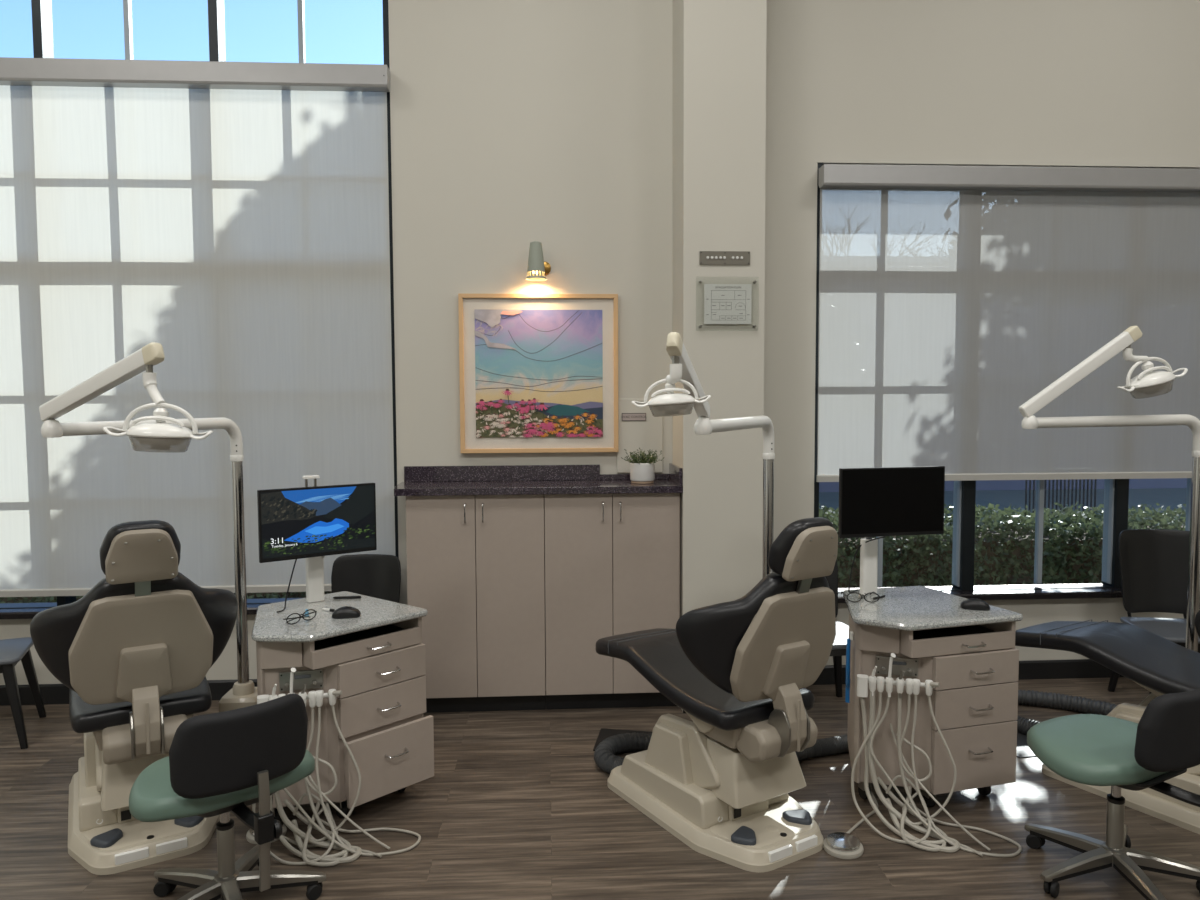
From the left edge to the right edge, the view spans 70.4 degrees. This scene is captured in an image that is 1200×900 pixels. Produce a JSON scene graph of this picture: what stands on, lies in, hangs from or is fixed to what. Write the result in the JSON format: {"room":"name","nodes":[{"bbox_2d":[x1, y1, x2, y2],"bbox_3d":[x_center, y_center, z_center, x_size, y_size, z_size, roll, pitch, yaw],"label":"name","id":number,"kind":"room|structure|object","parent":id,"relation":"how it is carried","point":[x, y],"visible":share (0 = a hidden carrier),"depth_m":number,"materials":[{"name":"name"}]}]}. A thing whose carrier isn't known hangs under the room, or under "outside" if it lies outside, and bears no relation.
{"room":"dental clinic","nodes":[
{"label":"dental clinic","id":0,"kind":"room"},
{"bbox_2d":[84,819,198,850],"bbox_3d":[-1.526,1.277,2.873,0.373,0.004,0.195,-2,4,-31],"label":"footplate","id":1,"kind":"object","parent":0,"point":[112,834],"depth_m":2.84,"materials":[{"name":"beige plastic"}]},
{"bbox_2d":[0,0,1199,684],"bbox_3d":[0.324,-1.062,4.404,11.600,4.600,0.220,0,3,-3],"label":"wall","id":2,"kind":"structure","parent":0,"point":[515,124],"depth_m":4.29,"materials":[{"name":"beige paint"}]},
{"bbox_2d":[0,679,256,705],"bbox_3d":[-3.192,1.220,4.205,4.520,0.100,0.012,0,3,-3],"label":"baseboard","id":3,"kind":"structure","parent":2,"relation":"attached to","point":[51,693],"depth_m":4.23,"materials":[{"name":"black plastic"}]},
{"bbox_2d":[0,0,398,618],"bbox_3d":[-2.772,-1.244,4.130,3.490,4.137,0.184,0,3,-3],"label":"window","id":4,"kind":"structure","parent":2,"relation":"in","point":[42,24],"depth_m":4.17,"materials":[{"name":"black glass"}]},
{"bbox_2d":[0,57,394,596],"bbox_3d":[-2.757,-0.557,4.086,3.484,2.562,0.091,0,3,-3],"label":"roller shade","id":5,"kind":"object","parent":4,"relation":"attached to","point":[232,218],"visible":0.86,"depth_m":4.15,"materials":[{"name":"fabric"}]},
{"bbox_2d":[404,464,668,481],"bbox_3d":[-0.315,0.116,4.312,1.340,0.078,0.019,0,3,-3],"label":"backsplash","id":6,"kind":"structure","parent":2,"relation":"attached to","point":[591,471],"depth_m":4.29,"materials":[{"name":"stone"}]},
{"bbox_2d":[458,293,618,452],"bbox_3d":[-0.305,-0.383,4.271,0.794,0.794,0.043,0,3,-3],"label":"framed painting","id":7,"kind":"object","parent":2,"relation":"attached to","point":[538,373],"visible":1,"depth_m":4.27,"materials":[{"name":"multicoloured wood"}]},
{"bbox_2d":[474,310,602,437],"bbox_3d":[-0.304,-0.382,4.260,0.638,0.638,0.020,0,3,-3],"label":"print","id":8,"kind":"object","parent":7,"relation":"attached to","point":[538,373],"depth_m":4.27,"materials":[{"name":"multicoloured paper"}]},
{"bbox_2d":[526,241,550,280],"bbox_3d":[-0.310,-0.935,4.204,0.104,0.185,0.146,0,3,12],"label":"wall sconce","id":9,"kind":"object","parent":2,"relation":"attached to","point":[538,268],"visible":1,"depth_m":4.16,"materials":[{"name":"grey metal"}]},
{"bbox_2d":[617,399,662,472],"bbox_3d":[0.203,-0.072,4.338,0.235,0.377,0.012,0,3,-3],"label":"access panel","id":10,"kind":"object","parent":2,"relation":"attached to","point":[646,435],"visible":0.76,"depth_m":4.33,"materials":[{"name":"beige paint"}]},
{"bbox_2d":[622,413,645,420],"bbox_3d":[0.173,-0.168,4.321,0.128,0.040,0.004,0,3,-3],"label":"wall label","id":11,"kind":"object","parent":10,"relation":"attached to","point":[625,416],"visible":1,"depth_m":4.32,"materials":[{"name":"grey plastic"}]},
{"bbox_2d":[812,659,1123,684],"bbox_3d":[3.445,1.166,4.610,5.380,0.100,0.012,0,3,-3],"label":"baseboard","id":12,"kind":"structure","parent":2,"relation":"attached to","point":[1072,668],"depth_m":4.54,"materials":[{"name":"black plastic"}]},
{"bbox_2d":[814,163,1191,602],"bbox_3d":[2.905,-0.351,4.532,3.642,2.257,0.184,0,3,-3],"label":"window","id":13,"kind":"structure","parent":2,"relation":"in","point":[1116,491],"depth_m":4.54,"materials":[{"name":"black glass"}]},
{"bbox_2d":[816,164,1199,481],"bbox_3d":[2.916,-0.644,4.430,3.608,1.596,0.091,0,3,-3],"label":"roller shade","id":14,"kind":"object","parent":13,"relation":"attached to","point":[951,297],"visible":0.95,"depth_m":4.40,"materials":[{"name":"fabric"}]},
{"bbox_2d":[0,677,1199,899],"bbox_3d":[0.611,1.554,0.048,12.000,0.126,9.240,0,3,-3],"label":"floor","id":15,"kind":"structure","parent":0,"point":[518,804],"depth_m":2.94,"materials":[{"name":"brown wood"}]},
{"bbox_2d":[0,637,46,748],"bbox_3d":[-2.797,0.913,3.768,0.487,0.760,0.426,-2,4,-23],"label":"chair","id":16,"kind":"object","parent":15,"relation":"on","point":[14,650],"visible":0.89,"depth_m":3.74,"materials":[{"name":"black plastic"}]},
{"bbox_2d":[30,520,237,874],"bbox_3d":[-1.689,0.761,3.107,0.623,1.130,1.097,-2,4,-31],"label":"dental chair","id":17,"kind":"object","parent":15,"relation":"on","point":[134,655],"visible":0.91,"depth_m":2.75,"materials":[{"name":"beige plastic"}]},
{"bbox_2d":[30,572,237,692],"bbox_3d":[-1.514,0.597,2.811,0.623,0.427,0.256,-2,4,-31],"label":"backrest cushion","id":18,"kind":"object","parent":17,"relation":"on","point":[164,635],"depth_m":2.72,"materials":[{"name":"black plastic"}]},
{"bbox_2d":[99,520,180,574],"bbox_3d":[-1.443,0.311,2.674,0.227,0.183,0.113,-2,4,-31],"label":"cushion","id":19,"kind":"object","parent":17,"relation":"on","point":[147,547],"depth_m":2.63,"materials":[{"name":"black plastic"}]},
{"bbox_2d":[69,676,211,732],"bbox_3d":[-1.743,0.819,3.199,0.430,0.144,0.890,-2,4,-31],"label":"seat cushion","id":20,"kind":"object","parent":17,"relation":"on","point":[85,717],"depth_m":2.83,"materials":[{"name":"black leather"}]},
{"bbox_2d":[39,342,257,711],"bbox_3d":[-1.454,0.514,2.793,0.546,1.659,1.232,-1,3,-16],"label":"light","id":21,"kind":"object","parent":15,"relation":"on","point":[159,432],"visible":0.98,"depth_m":2.51,"materials":[{"name":"beige plastic"}]},
{"bbox_2d":[129,694,325,899],"bbox_3d":[-1.096,1.024,2.470,0.528,0.675,0.537,-3,4,-41],"label":"stool","id":22,"kind":"object","parent":15,"relation":"on","point":[220,763],"visible":1,"depth_m":2.32,"materials":[{"name":"leather"}]},
{"bbox_2d":[246,801,337,847],"bbox_3d":[-1.063,1.289,2.937,0.316,0.094,0.177,0,3,-3],"label":"foot pedal","id":23,"kind":"object","parent":15,"relation":"on","point":[250,834],"visible":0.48,"depth_m":2.91,"materials":[{"name":"silver metal"}]},
{"bbox_2d":[251,591,433,866],"bbox_3d":[-0.966,0.971,3.086,0.844,0.713,0.668,3,5,43],"label":"cart","id":24,"kind":"object","parent":15,"relation":"on","point":[360,681],"visible":0.76,"depth_m":3.00,"materials":[{"name":"beige laminate"}]},
{"bbox_2d":[257,694,268,703],"bbox_3d":[-1.141,0.870,2.879,0.038,0.071,0.038,-1,4,-17],"label":"canister","id":25,"kind":"object","parent":24,"relation":"on","point":[260,698],"depth_m":2.86,"materials":[{"name":"white plastic"}]},
{"bbox_2d":[283,609,316,624],"bbox_3d":[-1.076,0.596,3.046,0.026,0.040,0.141,2,4,34],"label":"safety glasses","id":26,"kind":"object","parent":24,"relation":"on","point":[300,616],"visible":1,"depth_m":3.04,"materials":[{"name":"black plastic"}]},
{"bbox_2d":[257,475,376,612],"bbox_3d":[-1.108,0.348,3.298,0.445,0.507,0.153,-3,4,-36],"label":"monitor","id":27,"kind":"object","parent":24,"relation":"on","point":[314,523],"visible":1,"depth_m":3.24,"materials":[{"name":"black plastic"}]},
{"bbox_2d":[322,608,334,611],"bbox_3d":[-1.025,0.602,3.205,0.061,0.011,0.010,1,4,24],"label":"pen","id":28,"kind":"object","parent":24,"relation":"on","point":[324,609],"visible":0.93,"depth_m":3.20,"materials":[{"name":"white plastic"}]},
{"bbox_2d":[251,591,427,641],"bbox_3d":[-1.055,0.621,3.188,0.549,0.024,0.611,3,5,43],"label":"countertop","id":29,"kind":"structure","parent":24,"relation":"on","point":[269,625],"depth_m":3.11,"materials":[{"name":"grey stone"}]},
{"bbox_2d":[332,606,360,618],"bbox_3d":[-0.931,0.593,3.119,0.102,0.036,0.058,-1,3,-8],"label":"computer mouse","id":30,"kind":"object","parent":24,"relation":"on","point":[344,612],"visible":1,"depth_m":3.10,"materials":[{"name":"black plastic"}]},
{"bbox_2d":[333,596,360,598],"bbox_3d":[-1.013,0.591,3.405,0.111,0.011,0.010,-1,3,-5],"label":"pen","id":31,"kind":"object","parent":24,"relation":"on","point":[335,597],"visible":1,"depth_m":3.40,"materials":[{"name":"black plastic"}]},
{"bbox_2d":[331,554,400,602],"bbox_3d":[-1.136,0.900,3.986,0.426,0.745,0.483,0,3,0],"label":"chair","id":32,"kind":"object","parent":15,"relation":"on","point":[372,575],"visible":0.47,"depth_m":4.16,"materials":[{"name":"black plastic"}]},
{"bbox_2d":[406,494,545,712],"bbox_3d":[-0.592,0.730,4.159,0.646,1.060,0.336,0,3,-3],"label":"base cabinet","id":33,"kind":"object","parent":15,"relation":"on","point":[476,563],"visible":0.94,"depth_m":4.02,"materials":[{"name":"beige laminate"}]},
{"bbox_2d":[394,463,682,495],"bbox_3d":[-0.303,0.140,4.149,1.369,0.116,0.349,0,3,-3],"label":"countertop","id":34,"kind":"structure","parent":33,"relation":"on","point":[482,479],"depth_m":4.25,"materials":[{"name":"stone"}]},
{"bbox_2d":[621,448,663,483],"bbox_3d":[0.206,0.072,4.165,0.188,0.178,0.208,-1,3,-12],"label":"potted plant","id":35,"kind":"object","parent":34,"relation":"on","point":[642,468],"visible":1,"depth_m":4.12,"materials":[{"name":"green plant"}]},
{"bbox_2d":[544,493,680,709],"bbox_3d":[0.057,0.724,4.199,0.652,1.060,0.336,0,3,-3],"label":"base cabinet","id":36,"kind":"object","parent":15,"relation":"on","point":[613,561],"visible":0.91,"depth_m":4.06,"materials":[{"name":"beige laminate"}]},
{"bbox_2d":[594,732,651,773],"bbox_3d":[0.177,1.254,3.495,0.399,0.082,0.354,1,4,26],"label":"corrugated hose","id":37,"kind":"object","parent":15,"relation":"on","point":[605,758],"visible":0.49,"depth_m":3.56,"materials":[{"name":"grey plastic"}]},
{"bbox_2d":[632,332,774,577],"bbox_3d":[0.440,0.493,2.861,0.202,1.677,1.325,1,4,24],"label":"light","id":38,"kind":"object","parent":15,"relation":"on","point":[682,370],"visible":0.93,"depth_m":2.52,"materials":[{"name":"beige plastic"}]},
{"bbox_2d":[595,517,837,871],"bbox_3d":[0.400,0.752,3.104,0.623,1.130,1.097,-2,4,-31],"label":"dental chair","id":39,"kind":"object","parent":15,"relation":"on","point":[720,782],"visible":1,"depth_m":2.80,"materials":[{"name":"beige plastic"}]},
{"bbox_2d":[595,628,814,730],"bbox_3d":[0.346,0.809,3.196,0.430,0.144,0.890,-2,4,-31],"label":"seat cushion","id":40,"kind":"object","parent":39,"relation":"on","point":[657,654],"depth_m":2.99,"materials":[{"name":"black leather"}]},
{"bbox_2d":[676,572,829,694],"bbox_3d":[0.575,0.588,2.808,0.623,0.427,0.256,-2,4,-31],"label":"backrest cushion","id":41,"kind":"object","parent":39,"relation":"on","point":[773,639],"depth_m":2.70,"materials":[{"name":"black leather"}]},
{"bbox_2d":[710,802,813,847],"bbox_3d":[0.564,1.268,2.871,0.373,0.004,0.195,-2,4,-31],"label":"base plate","id":42,"kind":"object","parent":39,"relation":"on","point":[772,824],"depth_m":2.85,"materials":[{"name":"beige plastic"}]},
{"bbox_2d":[768,517,832,575],"bbox_3d":[0.646,0.302,2.672,0.227,0.183,0.113,-2,4,-31],"label":"cushion","id":43,"kind":"object","parent":39,"relation":"on","point":[804,547],"depth_m":2.62,"materials":[{"name":"leather"}]},
{"bbox_2d":[795,734,848,760],"bbox_3d":[0.931,1.252,3.577,0.408,0.070,0.082,-2,4,-23],"label":"corrugated hose","id":44,"kind":"object","parent":15,"relation":"on","point":[837,744],"visible":0.52,"depth_m":3.56,"materials":[{"name":"grey plastic"}]},
{"bbox_2d":[825,559,848,696],"bbox_3d":[1.040,0.876,4.050,0.426,0.765,0.487,-1,3,-9],"label":"chair","id":45,"kind":"object","parent":15,"relation":"on","point":[838,650],"visible":0.13,"depth_m":4.21,"materials":[{"name":"black plastic"}]},
{"bbox_2d":[823,791,877,858],"bbox_3d":[0.911,1.272,2.978,0.133,0.102,0.482,2,4,35],"label":"foot pedal","id":46,"kind":"object","parent":15,"relation":"on","point":[842,845],"visible":0.79,"depth_m":2.81,"materials":[{"name":"silver metal"}]},
{"bbox_2d":[843,586,1022,856],"bbox_3d":[1.198,0.957,3.156,0.669,0.713,0.844,-1,4,-16],"label":"cart","id":47,"kind":"object","parent":15,"relation":"on","point":[933,705],"visible":1,"depth_m":3.07,"materials":[{"name":"beige laminate"}]},
{"bbox_2d":[845,631,853,702],"bbox_3d":[0.936,0.815,3.189,0.026,0.271,0.047,1,3,13],"label":"clipboard","id":48,"kind":"object","parent":47,"relation":"hanging from","point":[847,692],"visible":1,"depth_m":3.17,"materials":[{"name":"blue plastic"}]},
{"bbox_2d":[841,591,879,602],"bbox_3d":[1.025,0.568,3.359,0.129,0.040,0.129,0,3,4],"label":"safety glasses","id":49,"kind":"object","parent":47,"relation":"on","point":[870,593],"visible":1,"depth_m":3.30,"materials":[{"name":"black plastic"}]},
{"bbox_2d":[857,674,867,696],"bbox_3d":[0.946,0.850,3.065,0.038,0.071,0.038,1,3,14],"label":"canister","id":50,"kind":"object","parent":47,"relation":"on","point":[862,680],"depth_m":3.05,"materials":[{"name":"white plastic"}]},
{"bbox_2d":[838,466,944,594],"bbox_3d":[1.122,0.324,3.389,0.445,0.524,0.168,-1,3,-12],"label":"monitor","id":51,"kind":"object","parent":47,"relation":"on","point":[879,502],"visible":0.91,"depth_m":3.30,"materials":[{"name":"black plastic"}]},
{"bbox_2d":[843,586,1022,630],"bbox_3d":[1.184,0.605,3.285,0.611,0.024,0.549,-1,4,-16],"label":"countertop","id":52,"kind":"structure","parent":47,"relation":"on","point":[908,608],"depth_m":3.16,"materials":[{"name":"grey stone"}]},
{"bbox_2d":[960,598,989,610],"bbox_3d":[1.411,0.578,3.197,0.102,0.036,0.058,1,4,16],"label":"computer mouse","id":53,"kind":"object","parent":47,"relation":"on","point":[970,604],"visible":1,"depth_m":3.18,"materials":[{"name":"black plastic"}]},
{"bbox_2d":[1016,689,1116,734],"bbox_3d":[2.092,1.224,3.967,0.601,0.076,0.669,-3,4,-36],"label":"corrugated hose","id":54,"kind":"object","parent":15,"relation":"on","point":[1034,698],"visible":0.23,"depth_m":4.06,"materials":[{"name":"grey plastic"}]},
{"bbox_2d":[1015,610,1199,833],"bbox_3d":[2.146,0.739,3.195,0.623,1.130,1.097,-2,4,-31],"label":"dental chair","id":55,"kind":"object","parent":15,"relation":"on","point":[1161,666],"visible":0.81,"depth_m":3.19,"materials":[{"name":"black leather"}]},
{"bbox_2d":[1015,621,1199,693],"bbox_3d":[2.092,0.796,3.287,0.430,0.144,0.890,-2,4,-31],"label":"seat cushion","id":56,"kind":"object","parent":55,"relation":"on","point":[1160,665],"depth_m":3.26,"materials":[{"name":"black leather"}]},
{"bbox_2d":[1195,610,1199,637],"bbox_3d":[2.320,0.575,2.899,0.623,0.427,0.256,-2,4,-31],"label":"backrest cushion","id":57,"kind":"object","parent":55,"relation":"on","point":[1197,618],"depth_m":2.84,"materials":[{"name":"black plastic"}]},
{"bbox_2d":[1019,326,1199,651],"bbox_3d":[2.072,0.408,3.337,0.927,1.775,0.208,-1,4,-18],"label":"light","id":58,"kind":"object","parent":15,"relation":"on","point":[1149,383],"visible":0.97,"depth_m":3.27,"materials":[{"name":"beige plastic"}]},
{"bbox_2d":[1024,688,1199,899],"bbox_3d":[1.583,1.003,2.617,0.524,0.675,0.535,-1,3,-15],"label":"stool","id":59,"kind":"object","parent":15,"relation":"on","point":[1088,749],"visible":1,"depth_m":2.55,"materials":[{"name":"leather"}]},
{"bbox_2d":[1108,529,1199,694],"bbox_3d":[2.786,0.832,4.120,0.426,0.830,0.499,0,3,8],"label":"chair","id":60,"kind":"object","parent":15,"relation":"on","point":[1154,563],"visible":0.73,"depth_m":4.28,"materials":[{"name":"black plastic"}]},
{"bbox_2d":[672,0,766,711],"bbox_3d":[0.569,-1.047,4.134,0.384,4.600,0.350,0,3,-3],"label":"wall column","id":61,"kind":"structure","parent":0,"point":[719,46],"depth_m":3.98,"materials":[{"name":"beige paint"}]},
{"bbox_2d":[699,251,749,264],"bbox_3d":[0.582,-0.895,3.962,0.238,0.062,0.011,0,3,-3],"label":"panel","id":62,"kind":"object","parent":61,"relation":"attached to","point":[705,257],"visible":1,"depth_m":3.96,"materials":[{"name":"grey metal"}]},
{"bbox_2d":[699,280,756,327],"bbox_3d":[0.594,-0.682,3.969,0.294,0.250,0.024,0,3,-3],"label":"evacuation plan","id":63,"kind":"object","parent":61,"relation":"attached to","point":[723,303],"visible":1,"depth_m":3.97,"materials":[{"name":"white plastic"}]},
{"label":"outside","id":64,"kind":"structure","parent":0,"visible":0},
{"bbox_2d":[819,488,1186,527],"bbox_3d":[-2.584,-0.729,42.221,120.000,0.120,75.460,0,3,-3],"label":"ground","id":65,"kind":"structure","parent":64,"point":[1172,497],"depth_m":14.21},
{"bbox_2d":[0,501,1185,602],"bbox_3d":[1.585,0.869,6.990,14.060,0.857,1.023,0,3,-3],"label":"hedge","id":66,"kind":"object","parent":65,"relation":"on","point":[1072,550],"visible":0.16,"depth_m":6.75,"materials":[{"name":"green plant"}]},
{"bbox_2d":[819,478,1186,491],"bbox_3d":[3.947,-1.451,17.209,48.200,4.200,4.220,0,3,-3],"label":"building","id":67,"kind":"structure","parent":65,"relation":"on","point":[1161,482],"depth_m":15.60,"materials":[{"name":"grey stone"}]},
{"bbox_2d":[1025,479,1096,515],"bbox_3d":[4.858,0.662,8.969,0.780,0.940,0.040,0,3,-3],"label":"railing","id":68,"kind":"object","parent":65,"relation":"on","point":[1064,479],"visible":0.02,"depth_m":8.95,"materials":[{"name":"black metal"}]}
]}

